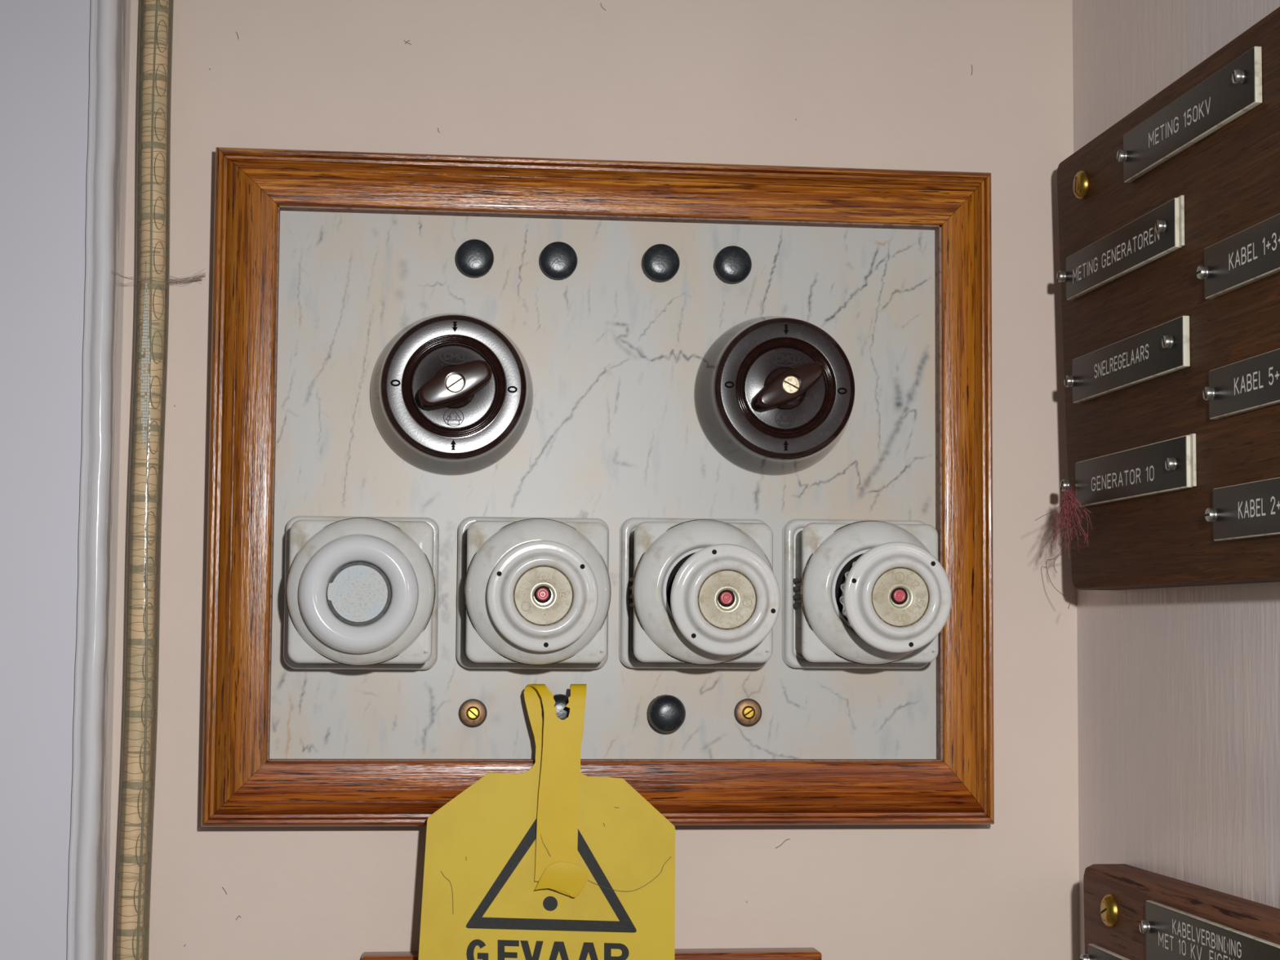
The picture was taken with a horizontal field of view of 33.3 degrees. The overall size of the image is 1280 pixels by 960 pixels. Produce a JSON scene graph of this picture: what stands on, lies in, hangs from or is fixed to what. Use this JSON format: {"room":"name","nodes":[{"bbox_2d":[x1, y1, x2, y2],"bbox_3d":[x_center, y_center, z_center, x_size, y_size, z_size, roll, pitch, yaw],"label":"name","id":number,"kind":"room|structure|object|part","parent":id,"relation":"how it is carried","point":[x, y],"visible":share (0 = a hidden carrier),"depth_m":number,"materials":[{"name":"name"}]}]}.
{"room":"electrical room","nodes":[
{"label":"electrical room","id":0,"kind":"room"},
{"bbox_2d":[106,0,1079,959],"bbox_3d":[-0.128,-0.008,0.910,1.300,1.700,0.060,1,-4,-7],"label":"wall","id":1,"kind":"structure","parent":0,"point":[965,86],"depth_m":0.90,"materials":[{"name":"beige paint"}]},
{"bbox_2d":[0,0,91,959],"bbox_3d":[-0.494,-0.017,0.820,0.553,1.700,0.033,1,-4,-7],"label":"door","id":2,"kind":"structure","parent":1,"relation":"in","point":[45,44],"depth_m":0.83,"materials":[{"name":"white paint"}]},
{"bbox_2d":[66,0,130,959],"bbox_3d":[-0.214,-0.013,0.850,0.012,1.700,0.039,1,-4,-7],"label":"trim","id":3,"kind":"structure","parent":1,"relation":"attached to","point":[110,20],"depth_m":0.84,"materials":[{"name":"white paint"}]},
{"bbox_2d":[114,0,173,959],"bbox_3d":[-0.199,-0.009,0.864,0.015,1.194,0.013,1,-4,-2],"label":"hose","id":4,"kind":"object","parent":1,"relation":"attached to","point":[156,23],"visible":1,"depth_m":0.86,"materials":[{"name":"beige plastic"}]},
{"bbox_2d":[111,270,205,284],"bbox_3d":[-0.195,-0.083,0.855,0.013,0.007,0.043,-4,-6,44],"label":"string","id":5,"kind":"object","parent":4,"relation":"attached to","point":[197,276],"visible":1,"depth_m":0.87,"materials":[{"name":"beige"}]},
{"bbox_2d":[361,947,822,959],"bbox_3d":[-0.020,0.266,0.865,0.186,0.148,0.015,1,-4,-7],"label":"wooden board","id":6,"kind":"object","parent":1,"relation":"attached to","point":[746,953],"visible":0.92,"depth_m":0.87,"materials":[{"name":"brown wood"}]},
{"bbox_2d":[200,146,994,826],"bbox_3d":[-0.013,0.004,0.880,0.322,0.273,0.025,1,-4,-7],"label":"switch panel","id":7,"kind":"object","parent":1,"relation":"attached to","point":[321,259],"depth_m":0.88,"materials":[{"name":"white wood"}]},
{"bbox_3d":[-0.161,0.002,0.864,0.026,0.273,0.022,1,-4,-7],"label":"frame rail","id":8,"kind":"part","parent":7,"relation":"part of","materials":[{"name":"brown wood"}]},
{"bbox_2d":[283,515,439,669],"bbox_3d":[-0.109,0.044,0.841,0.061,0.061,0.047,1,-4,-7],"label":"holder","id":9,"kind":"object","parent":7,"relation":"attached to","point":[362,593],"visible":1,"depth_m":0.82,"materials":[{"name":"ceramic"}]},
{"bbox_2d":[369,313,533,475],"bbox_3d":[-0.074,-0.036,0.854,0.066,0.066,0.042,1,-4,-7],"label":"switch","id":10,"kind":"object","parent":7,"relation":"attached to","point":[451,393],"visible":1,"depth_m":0.85,"materials":[{"name":"plastic"}]},
{"bbox_3d":[-0.073,-0.037,0.840,0.032,0.014,0.013,-25,-1,-8],"label":"handle","id":11,"kind":"part","parent":10,"relation":"part of","materials":[{"name":"brown plastic"}]},
{"bbox_2d":[458,698,487,727],"bbox_3d":[-0.067,0.094,0.865,0.011,0.011,0.003,1,-4,-7],"label":"terminal","id":12,"kind":"object","parent":7,"relation":"attached to","point":[473,713],"visible":1,"depth_m":0.86,"materials":[{"name":"brown"}]},
{"bbox_3d":[-0.068,-0.091,0.876,0.016,0.016,0.007,1,-4,-7],"label":"round knob","id":13,"kind":"part","parent":7,"relation":"part of","materials":[{"name":"black metal"}]},
{"bbox_2d":[456,516,611,669],"bbox_3d":[-0.041,0.044,0.847,0.061,0.061,0.053,1,-4,-7],"label":"holder","id":14,"kind":"object","parent":7,"relation":"attached to","point":[533,593],"visible":1,"depth_m":0.83,"materials":[{"name":"ceramic"}]},
{"bbox_2d":[417,684,675,959],"bbox_3d":[-0.037,0.177,0.841,0.102,0.193,0.019,1,-4,-7],"label":"tag","id":15,"kind":"object","parent":7,"relation":"hanging from","point":[550,860],"visible":1,"depth_m":0.84,"materials":[{"name":"yellow plastic"}]},
{"bbox_3d":[-0.032,0.094,0.866,0.016,0.016,0.010,1,-4,-7],"label":"round knob","id":16,"kind":"part","parent":7,"relation":"part of","materials":[{"name":"black metal"}]},
{"bbox_3d":[-0.034,-0.090,0.880,0.016,0.016,0.007,1,-4,-7],"label":"round knob","id":17,"kind":"part","parent":7,"relation":"part of","materials":[{"name":"black metal"}]},
{"bbox_3d":[-0.014,0.127,0.872,0.322,0.026,0.022,1,-4,-7],"label":"frame rail","id":18,"kind":"part","parent":7,"relation":"part of","materials":[{"name":"brown wood"}]},
{"bbox_3d":[-0.012,-0.120,0.890,0.322,0.024,0.022,1,-4,-7],"label":"frame rail","id":19,"kind":"part","parent":7,"relation":"part of","materials":[{"name":"brown wood"}]},
{"bbox_3d":[0.009,-0.090,0.885,0.016,0.016,0.008,1,-4,-7],"label":"round knob","id":20,"kind":"part","parent":7,"relation":"part of","materials":[{"name":"black metal"}]},
{"bbox_3d":[0.011,0.095,0.870,0.015,0.015,0.012,1,-4,-7],"label":"round knob","id":21,"kind":"part","parent":7,"relation":"part of","materials":[{"name":"black metal"}]},
{"bbox_2d":[618,517,780,668],"bbox_3d":[0.025,0.044,0.851,0.061,0.061,0.060,1,-4,-7],"label":"holder","id":22,"kind":"object","parent":7,"relation":"attached to","point":[695,593],"visible":1,"depth_m":0.84,"materials":[{"name":"ceramic"}]},
{"bbox_2d":[666,553,693,611],"bbox_3d":[0.026,0.044,0.848,0.032,0.032,0.001,1,-4,-7],"label":"socket","id":23,"kind":"object","parent":22,"relation":"attached to","point":[674,562],"depth_m":0.84,"materials":[{"name":"black"}]},
{"bbox_3d":[0.038,-0.089,0.888,0.016,0.016,0.008,1,-4,-7],"label":"round knob","id":24,"kind":"part","parent":7,"relation":"part of","materials":[{"name":"black metal"}]},
{"bbox_2d":[733,698,761,726],"bbox_3d":[0.044,0.095,0.878,0.011,0.011,0.003,1,-4,-7],"label":"terminal","id":25,"kind":"object","parent":7,"relation":"attached to","point":[748,712],"visible":1,"depth_m":0.88,"materials":[{"name":"brown metal"}]},
{"bbox_2d":[693,315,854,475],"bbox_3d":[0.058,-0.036,0.869,0.066,0.066,0.042,1,-4,-7],"label":"switch","id":26,"kind":"object","parent":7,"relation":"attached to","point":[774,395],"visible":1,"depth_m":0.86,"materials":[{"name":"plastic"}]},
{"bbox_3d":[0.059,-0.037,0.855,0.032,0.012,0.013,-30,0,-8],"label":"handle","id":27,"kind":"part","parent":26,"relation":"part of","materials":[{"name":"brown plastic"}]},
{"bbox_2d":[782,519,951,668],"bbox_3d":[0.093,0.045,0.856,0.061,0.061,0.065,1,-4,-7],"label":"holder","id":28,"kind":"object","parent":7,"relation":"attached to","point":[857,593],"visible":1,"depth_m":0.85,"materials":[{"name":"ceramic"}]},
{"bbox_2d":[835,553,863,621],"bbox_3d":[0.093,0.045,0.855,0.032,0.032,0.001,1,-4,-7],"label":"socket","id":29,"kind":"object","parent":28,"relation":"attached to","point":[844,562],"depth_m":0.85,"materials":[{"name":"black"}]},
{"bbox_3d":[0.136,0.006,0.898,0.023,0.273,0.022,1,-4,-7],"label":"frame rail","id":30,"kind":"part","parent":7,"relation":"part of","materials":[{"name":"brown wood"}]},
{"bbox_2d":[1072,0,1279,958],"bbox_3d":[0.302,-0.051,0.277,0.080,1.700,1.300,1,-4,-7],"label":"wall","id":31,"kind":"structure","parent":0,"point":[1179,687],"depth_m":0.80,"materials":[{"name":"grey paint"}]},
{"bbox_2d":[1057,6,1279,590],"bbox_3d":[0.205,-0.059,0.678,0.019,0.182,0.436,1,-4,-7],"label":"board","id":32,"kind":"object","parent":31,"relation":"attached to","point":[1228,180],"visible":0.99,"depth_m":0.75,"materials":[{"name":"brown wood"}]},
{"bbox_2d":[1072,169,1088,199],"bbox_3d":[0.177,-0.119,0.862,0.003,0.012,0.012,1,-4,-7],"label":"screw","id":33,"kind":"object","parent":32,"relation":"on","point":[1080,177],"depth_m":0.86,"materials":[{"name":"gold metal"}]},
{"bbox_2d":[1057,195,1184,300],"bbox_3d":[0.181,-0.086,0.814,0.006,0.018,0.128,1,-4,-7],"label":"name plate","id":34,"kind":"object","parent":32,"relation":"attached to","point":[1158,233],"visible":1,"depth_m":0.80,"materials":[{"name":"black laminate"}]},
{"bbox_2d":[1064,315,1190,403],"bbox_3d":[0.181,-0.044,0.805,0.006,0.018,0.123,1,-4,-7],"label":"name plate","id":35,"kind":"object","parent":32,"relation":"attached to","point":[1164,348],"visible":1,"depth_m":0.79,"materials":[{"name":"black laminate"}]},
{"bbox_2d":[1060,433,1196,507],"bbox_3d":[0.181,-0.002,0.803,0.006,0.018,0.134,1,-4,-7],"label":"name plate","id":36,"kind":"object","parent":32,"relation":"attached to","point":[1170,464],"visible":1,"depth_m":0.79,"materials":[{"name":"black laminate"}]},
{"bbox_2d":[1035,484,1093,608],"bbox_3d":[0.165,0.027,0.863,0.020,0.049,0.055,1,-4,-7],"label":"tuft","id":37,"kind":"object","parent":36,"relation":"hanging from","point":[1068,505],"visible":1,"depth_m":0.85,"materials":[{"name":"fabric"}]},
{"bbox_2d":[1116,46,1262,182],"bbox_3d":[0.189,-0.126,0.747,0.006,0.018,0.124,1,-4,-7],"label":"name plate","id":38,"kind":"object","parent":32,"relation":"attached to","point":[1235,89],"visible":1,"depth_m":0.74,"materials":[{"name":"black laminate"}]},
{"bbox_2d":[1195,213,1279,299],"bbox_3d":[0.198,-0.074,0.661,0.006,0.017,0.130,1,-4,-7],"label":"name plate","id":39,"kind":"object","parent":32,"relation":"attached to","point":[1251,255],"visible":1,"depth_m":0.69,"materials":[{"name":"black laminate"}]},
{"bbox_2d":[1202,348,1279,419],"bbox_3d":[0.199,-0.033,0.654,0.006,0.016,0.133,1,-4,-7],"label":"name plate","id":40,"kind":"object","parent":32,"relation":"attached to","point":[1253,383],"visible":1,"depth_m":0.69,"materials":[{"name":"black laminate"}]},
{"bbox_2d":[1204,477,1279,541],"bbox_3d":[0.198,0.007,0.650,0.006,0.018,0.130,1,-4,-7],"label":"name plate","id":41,"kind":"object","parent":32,"relation":"attached to","point":[1251,509],"visible":1,"depth_m":0.69,"materials":[{"name":"black laminate"}]},
{"bbox_2d":[1083,863,1279,959],"bbox_3d":[0.205,0.230,0.644,0.019,0.191,0.410,1,-4,-7],"label":"board","id":42,"kind":"object","parent":31,"relation":"attached to","point":[1116,895],"visible":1,"depth_m":0.79,"materials":[{"name":"brown wood"}]},
{"bbox_2d":[1080,943,1129,959],"bbox_3d":[0.177,0.188,0.812,0.006,0.019,0.046,1,-4,-7],"label":"name plate","id":43,"kind":"object","parent":42,"relation":"attached to","point":[1095,952],"visible":1,"depth_m":0.82,"materials":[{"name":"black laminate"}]},
{"bbox_2d":[1100,893,1117,928],"bbox_3d":[0.178,0.164,0.815,0.003,0.013,0.013,1,-4,-7],"label":"screw","id":44,"kind":"object","parent":42,"relation":"on","point":[1108,902],"depth_m":0.81,"materials":[{"name":"gold metal"}]},
{"bbox_2d":[1139,900,1279,959],"bbox_3d":[0.191,0.157,0.693,0.006,0.022,0.158,1,-4,-7],"label":"name plate","id":45,"kind":"object","parent":42,"relation":"attached to","point":[1171,933],"visible":1,"depth_m":0.73,"materials":[{"name":"black laminate"}]}
]}

